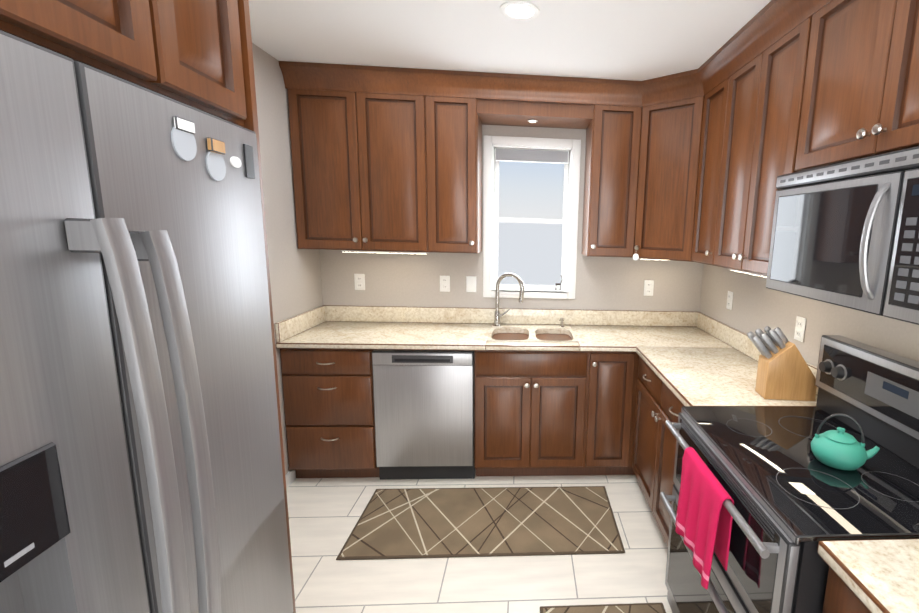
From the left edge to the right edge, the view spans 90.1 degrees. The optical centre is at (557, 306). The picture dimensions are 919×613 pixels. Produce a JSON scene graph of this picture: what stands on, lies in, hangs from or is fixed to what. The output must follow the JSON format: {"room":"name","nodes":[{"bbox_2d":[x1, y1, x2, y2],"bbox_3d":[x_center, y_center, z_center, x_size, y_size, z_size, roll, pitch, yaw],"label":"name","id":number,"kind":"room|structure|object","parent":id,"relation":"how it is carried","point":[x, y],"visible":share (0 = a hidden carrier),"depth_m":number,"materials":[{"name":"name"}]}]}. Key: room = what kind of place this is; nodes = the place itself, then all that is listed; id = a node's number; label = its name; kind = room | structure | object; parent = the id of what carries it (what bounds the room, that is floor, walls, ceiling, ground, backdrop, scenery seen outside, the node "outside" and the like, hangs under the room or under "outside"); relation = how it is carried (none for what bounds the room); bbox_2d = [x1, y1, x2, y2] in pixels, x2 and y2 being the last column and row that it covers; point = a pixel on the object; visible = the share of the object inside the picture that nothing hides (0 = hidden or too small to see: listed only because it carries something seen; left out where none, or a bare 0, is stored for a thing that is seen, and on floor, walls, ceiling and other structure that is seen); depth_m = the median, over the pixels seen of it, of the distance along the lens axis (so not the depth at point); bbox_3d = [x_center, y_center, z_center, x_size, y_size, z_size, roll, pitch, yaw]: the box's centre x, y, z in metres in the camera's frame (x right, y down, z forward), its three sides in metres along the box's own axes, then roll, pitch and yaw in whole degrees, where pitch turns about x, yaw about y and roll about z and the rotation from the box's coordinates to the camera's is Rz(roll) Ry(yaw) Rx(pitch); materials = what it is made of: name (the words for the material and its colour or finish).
{"room":"kitchen","nodes":[
{"label":"kitchen","id":0,"kind":"room"},
{"bbox_2d":[252,43,322,474],"bbox_3d":[-1.518,0.268,0.202,0.120,2.520,6.430,1,10,-4],"label":"wall","id":1,"kind":"structure","parent":0,"point":[295,280],"depth_m":2.64,"materials":[{"name":"paint"}]},
{"bbox_2d":[285,470,295,488],"bbox_3d":[-1.604,1.190,2.035,0.012,0.085,1.635,1,10,-4],"label":"baseboard","id":2,"kind":"structure","parent":1,"relation":"attached to","point":[290,476],"depth_m":2.77,"materials":[{"name":"white"}]},
{"bbox_2d":[286,469,671,612],"bbox_3d":[-0.116,1.564,0.524,3.070,0.060,6.430,1,10,-4],"label":"floor","id":3,"kind":"structure","parent":0,"point":[324,514],"depth_m":2.14,"materials":[{"name":"tile"}]},
{"bbox_2d":[0,30,292,612],"bbox_3d":[-0.987,0.580,0.641,0.904,1.790,0.832,0,10,-8],"label":"refrigerator","id":4,"kind":"object","parent":3,"relation":"on","point":[141,471],"visible":1,"depth_m":0.60,"materials":[{"name":"grey metal"}]},
{"bbox_2d":[0,0,295,612],"bbox_3d":[-0.978,0.234,0.503,0.927,2.518,1.205,0,10,-8],"label":"surround","id":5,"kind":"object","parent":3,"relation":"on","point":[197,54],"visible":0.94,"depth_m":0.71,"materials":[{"name":"brown wood"}]},
{"bbox_2d":[372,350,474,479],"bbox_3d":[-0.839,0.643,3.044,0.600,0.872,0.603,1,10,-4],"label":"dishwasher","id":6,"kind":"object","parent":3,"relation":"on","point":[424,410],"visible":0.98,"depth_m":2.75,"materials":[{"name":"grey metal"}]},
{"bbox_2d":[336,486,624,559],"bbox_3d":[-0.383,1.184,2.510,1.420,0.009,0.600,1,10,-4],"label":"rug","id":7,"kind":"object","parent":3,"relation":"on","point":[407,523],"visible":1,"depth_m":2.45,"materials":[{"name":"brown fabric"}]},
{"bbox_2d":[275,273,734,477],"bbox_3d":[-0.284,0.441,3.050,2.766,1.301,0.658,1,10,-4],"label":"base unit","id":8,"kind":"object","parent":3,"relation":"on","point":[562,392],"depth_m":2.81,"materials":[{"name":"brown wood"}]},
{"bbox_2d":[540,603,665,612],"bbox_3d":[0.230,1.384,1.439,0.540,0.009,1.040,1,10,-4],"label":"rug","id":9,"kind":"object","parent":3,"relation":"on","point":[635,608],"visible":1,"depth_m":1.92,"materials":[{"name":"brown fabric"}]},
{"bbox_2d":[623,325,818,545],"bbox_3d":[0.814,0.728,2.372,0.666,1.027,0.926,1,10,-4],"label":"base unit","id":10,"kind":"object","parent":3,"relation":"on","point":[671,370],"depth_m":2.46,"materials":[{"name":"brown wood"}]},
{"bbox_2d":[747,326,816,400],"bbox_3d":[0.970,0.241,1.952,0.287,0.309,0.105,2,10,2],"label":"knife block","id":11,"kind":"object","parent":10,"relation":"on","point":[784,371],"visible":0.98,"depth_m":1.91,"materials":[{"name":"brown wood"}]},
{"bbox_2d":[660,335,918,612],"bbox_3d":[0.802,0.776,1.502,0.702,1.222,0.784,1,10,-4],"label":"range","id":12,"kind":"object","parent":3,"relation":"on","point":[796,501],"visible":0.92,"depth_m":1.37,"materials":[{"name":"black glass"}]},
{"bbox_2d":[675,447,733,589],"bbox_3d":[0.456,0.661,1.437,0.064,0.299,0.301,1,10,-4],"label":"hanging towel","id":13,"kind":"object","parent":12,"relation":"hanging from","point":[704,518],"visible":1,"depth_m":1.38,"materials":[{"name":"pink fabric"}]},
{"bbox_2d":[811,413,879,469],"bbox_3d":[0.877,0.406,1.378,0.166,0.161,0.150,1,10,-4],"label":"teapot","id":14,"kind":"object","parent":12,"relation":"on","point":[840,448],"visible":1,"depth_m":1.34,"materials":[{"name":"teal ceramic"}]},
{"bbox_2d":[817,539,918,612],"bbox_3d":[0.944,1.021,0.668,0.650,1.027,0.946,1,10,-4],"label":"base unit","id":15,"kind":"object","parent":3,"relation":"on","point":[877,575],"depth_m":0.97,"materials":[{"name":"beige stone"}]},
{"bbox_2d":[249,0,770,80],"bbox_3d":[-0.039,-0.978,0.094,3.070,0.060,6.430,1,10,-4],"label":"ceiling","id":16,"kind":"structure","parent":0,"point":[637,40],"depth_m":2.15,"materials":[{"name":"white paint"}]},
{"bbox_2d":[500,0,539,20],"bbox_3d":[-0.159,-1.254,1.904,0.170,0.007,0.170,1,10,-4],"label":"recessed light","id":17,"kind":"object","parent":16,"relation":"in","point":[519,10],"visible":1,"depth_m":1.90,"materials":[{"name":"white plastic"}]},
{"bbox_2d":[320,125,702,311],"bbox_3d":[-0.295,-0.229,3.352,2.770,2.520,0.160,1,10,-4],"label":"wall","id":18,"kind":"structure","parent":0,"point":[602,283],"depth_m":3.25,"materials":[{"name":"paint"}]},
{"bbox_2d":[284,80,430,253],"bbox_3d":[-1.233,-0.865,2.926,0.810,0.980,0.328,1,10,-4],"label":"upper cabinet","id":19,"kind":"object","parent":18,"relation":"attached to","point":[359,151],"depth_m":2.76,"materials":[{"name":"brown wood"}]},
{"bbox_2d":[354,274,364,289],"bbox_3d":[-1.407,-0.175,3.193,0.072,0.116,0.010,1,10,-4],"label":"electrical outlet","id":20,"kind":"object","parent":18,"relation":"attached to","point":[359,279],"visible":1,"depth_m":3.19,"materials":[{"name":"white plastic"}]},
{"bbox_2d":[440,276,449,291],"bbox_3d":[-0.811,-0.165,3.238,0.072,0.116,0.010,1,10,-4],"label":"electrical outlet","id":21,"kind":"object","parent":18,"relation":"attached to","point":[444,283],"visible":1,"depth_m":3.24,"materials":[{"name":"white plastic"}]},
{"bbox_2d":[427,88,482,253],"bbox_3d":[-0.671,-0.855,2.967,0.316,0.980,0.328,1,10,-4],"label":"upper cabinet","id":22,"kind":"object","parent":18,"relation":"attached to","point":[454,115],"depth_m":2.81,"materials":[{"name":"brown wood"}]},
{"bbox_2d":[466,276,475,291],"bbox_3d":[-0.623,-0.161,3.253,0.072,0.116,0.008,1,10,-4],"label":"light switch","id":23,"kind":"object","parent":18,"relation":"attached to","point":[470,283],"visible":1,"depth_m":3.25,"materials":[{"name":"white plastic"}]},
{"bbox_2d":[483,135,580,298],"bbox_3d":[-0.192,-0.630,3.282,0.676,1.126,0.176,1,10,-4],"label":"window","id":24,"kind":"structure","parent":18,"relation":"in","point":[536,255],"depth_m":3.27,"materials":[{"name":"white"}]},
{"bbox_2d":[555,275,562,290],"bbox_3d":[0.016,-0.178,3.314,0.056,0.119,0.031,1,10,-4],"label":"deer figurine","id":25,"kind":"object","parent":24,"relation":"on","point":[559,283],"visible":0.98,"depth_m":3.31,"materials":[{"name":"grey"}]},
{"bbox_2d":[581,96,642,257],"bbox_3d":[0.359,-0.837,3.044,0.313,0.980,0.328,1,10,-4],"label":"upper cabinet","id":26,"kind":"object","parent":18,"relation":"attached to","point":[611,123],"depth_m":2.89,"materials":[{"name":"brown wood"}]},
{"bbox_2d":[644,280,653,295],"bbox_3d":[0.685,-0.138,3.349,0.072,0.116,0.010,1,10,-4],"label":"electrical outlet","id":27,"kind":"object","parent":18,"relation":"attached to","point":[648,287],"visible":1,"depth_m":3.35,"materials":[{"name":"white plastic"}]},
{"bbox_2d":[631,84,702,261],"bbox_3d":[0.680,-0.779,2.772,0.294,0.960,0.295,1,10,-4],"label":"upper cabinet","id":28,"kind":"object","parent":18,"relation":"attached to","point":[691,166],"depth_m":2.76,"materials":[{"name":"brown wood"}]},
{"bbox_2d":[647,84,702,91],"bbox_3d":[0.828,-0.805,2.941,0.608,0.980,0.608,1,10,-4],"label":"upper cabinet","id":29,"kind":"object","parent":18,"relation":"attached to","point":[652,85],"depth_m":2.61,"materials":[{"name":"brown wood"}]},
{"bbox_2d":[699,264,918,366],"bbox_3d":[1.363,0.319,0.416,0.120,2.520,6.430,1,10,-4],"label":"wall","id":30,"kind":"structure","parent":0,"point":[756,303],"depth_m":2.22,"materials":[{"name":"paint"}]},
{"bbox_2d":[691,68,726,263],"bbox_3d":[1.000,-0.724,2.492,0.328,0.980,0.325,1,10,-4],"label":"upper cabinet","id":31,"kind":"object","parent":30,"relation":"attached to","point":[711,116],"depth_m":2.50,"materials":[{"name":"brown wood"}]},
{"bbox_2d":[726,291,732,309],"bbox_3d":[1.117,-0.040,2.905,0.010,0.116,0.072,1,10,-4],"label":"electrical outlet","id":32,"kind":"object","parent":30,"relation":"attached to","point":[729,300],"visible":1,"depth_m":2.90,"materials":[{"name":"white plastic"}]},
{"bbox_2d":[707,0,810,276],"bbox_3d":[1.035,-0.642,2.013,0.328,0.980,0.651,1,10,-4],"label":"upper cabinet","id":33,"kind":"object","parent":30,"relation":"attached to","point":[761,88],"depth_m":1.97,"materials":[{"name":"brown wood"}]},
{"bbox_2d":[794,316,805,341],"bbox_3d":[1.170,0.108,2.162,0.010,0.116,0.072,1,10,-4],"label":"electrical outlet","id":34,"kind":"object","parent":30,"relation":"attached to","point":[800,328],"visible":1,"depth_m":2.15,"materials":[{"name":"white plastic"}]},
{"bbox_2d":[791,0,918,172],"bbox_3d":[1.091,-0.718,1.270,0.328,0.578,0.791,1,10,-4],"label":"upper cabinet","id":35,"kind":"object","parent":30,"relation":"attached to","point":[859,94],"depth_m":1.37,"materials":[{"name":"brown wood"}]},
{"bbox_2d":[766,146,918,324],"bbox_3d":[1.019,-0.211,1.349,0.442,0.428,0.780,1,10,-4],"label":"microwave","id":36,"kind":"object","parent":35,"relation":"attached to","point":[845,234],"visible":1,"depth_m":1.28,"materials":[{"name":"silver metal"}]},
{"label":"outside","id":37,"kind":"structure","parent":0,"visible":0},
{"bbox_2d":[499,161,563,218],"bbox_3d":[-0.101,-1.586,3.967,6.000,5.000,0.001,1,10,-4],"label":"sky","id":38,"kind":"structure","parent":37,"point":[530,190],"depth_m":4.05,"materials":[{"name":"white"}]}
]}

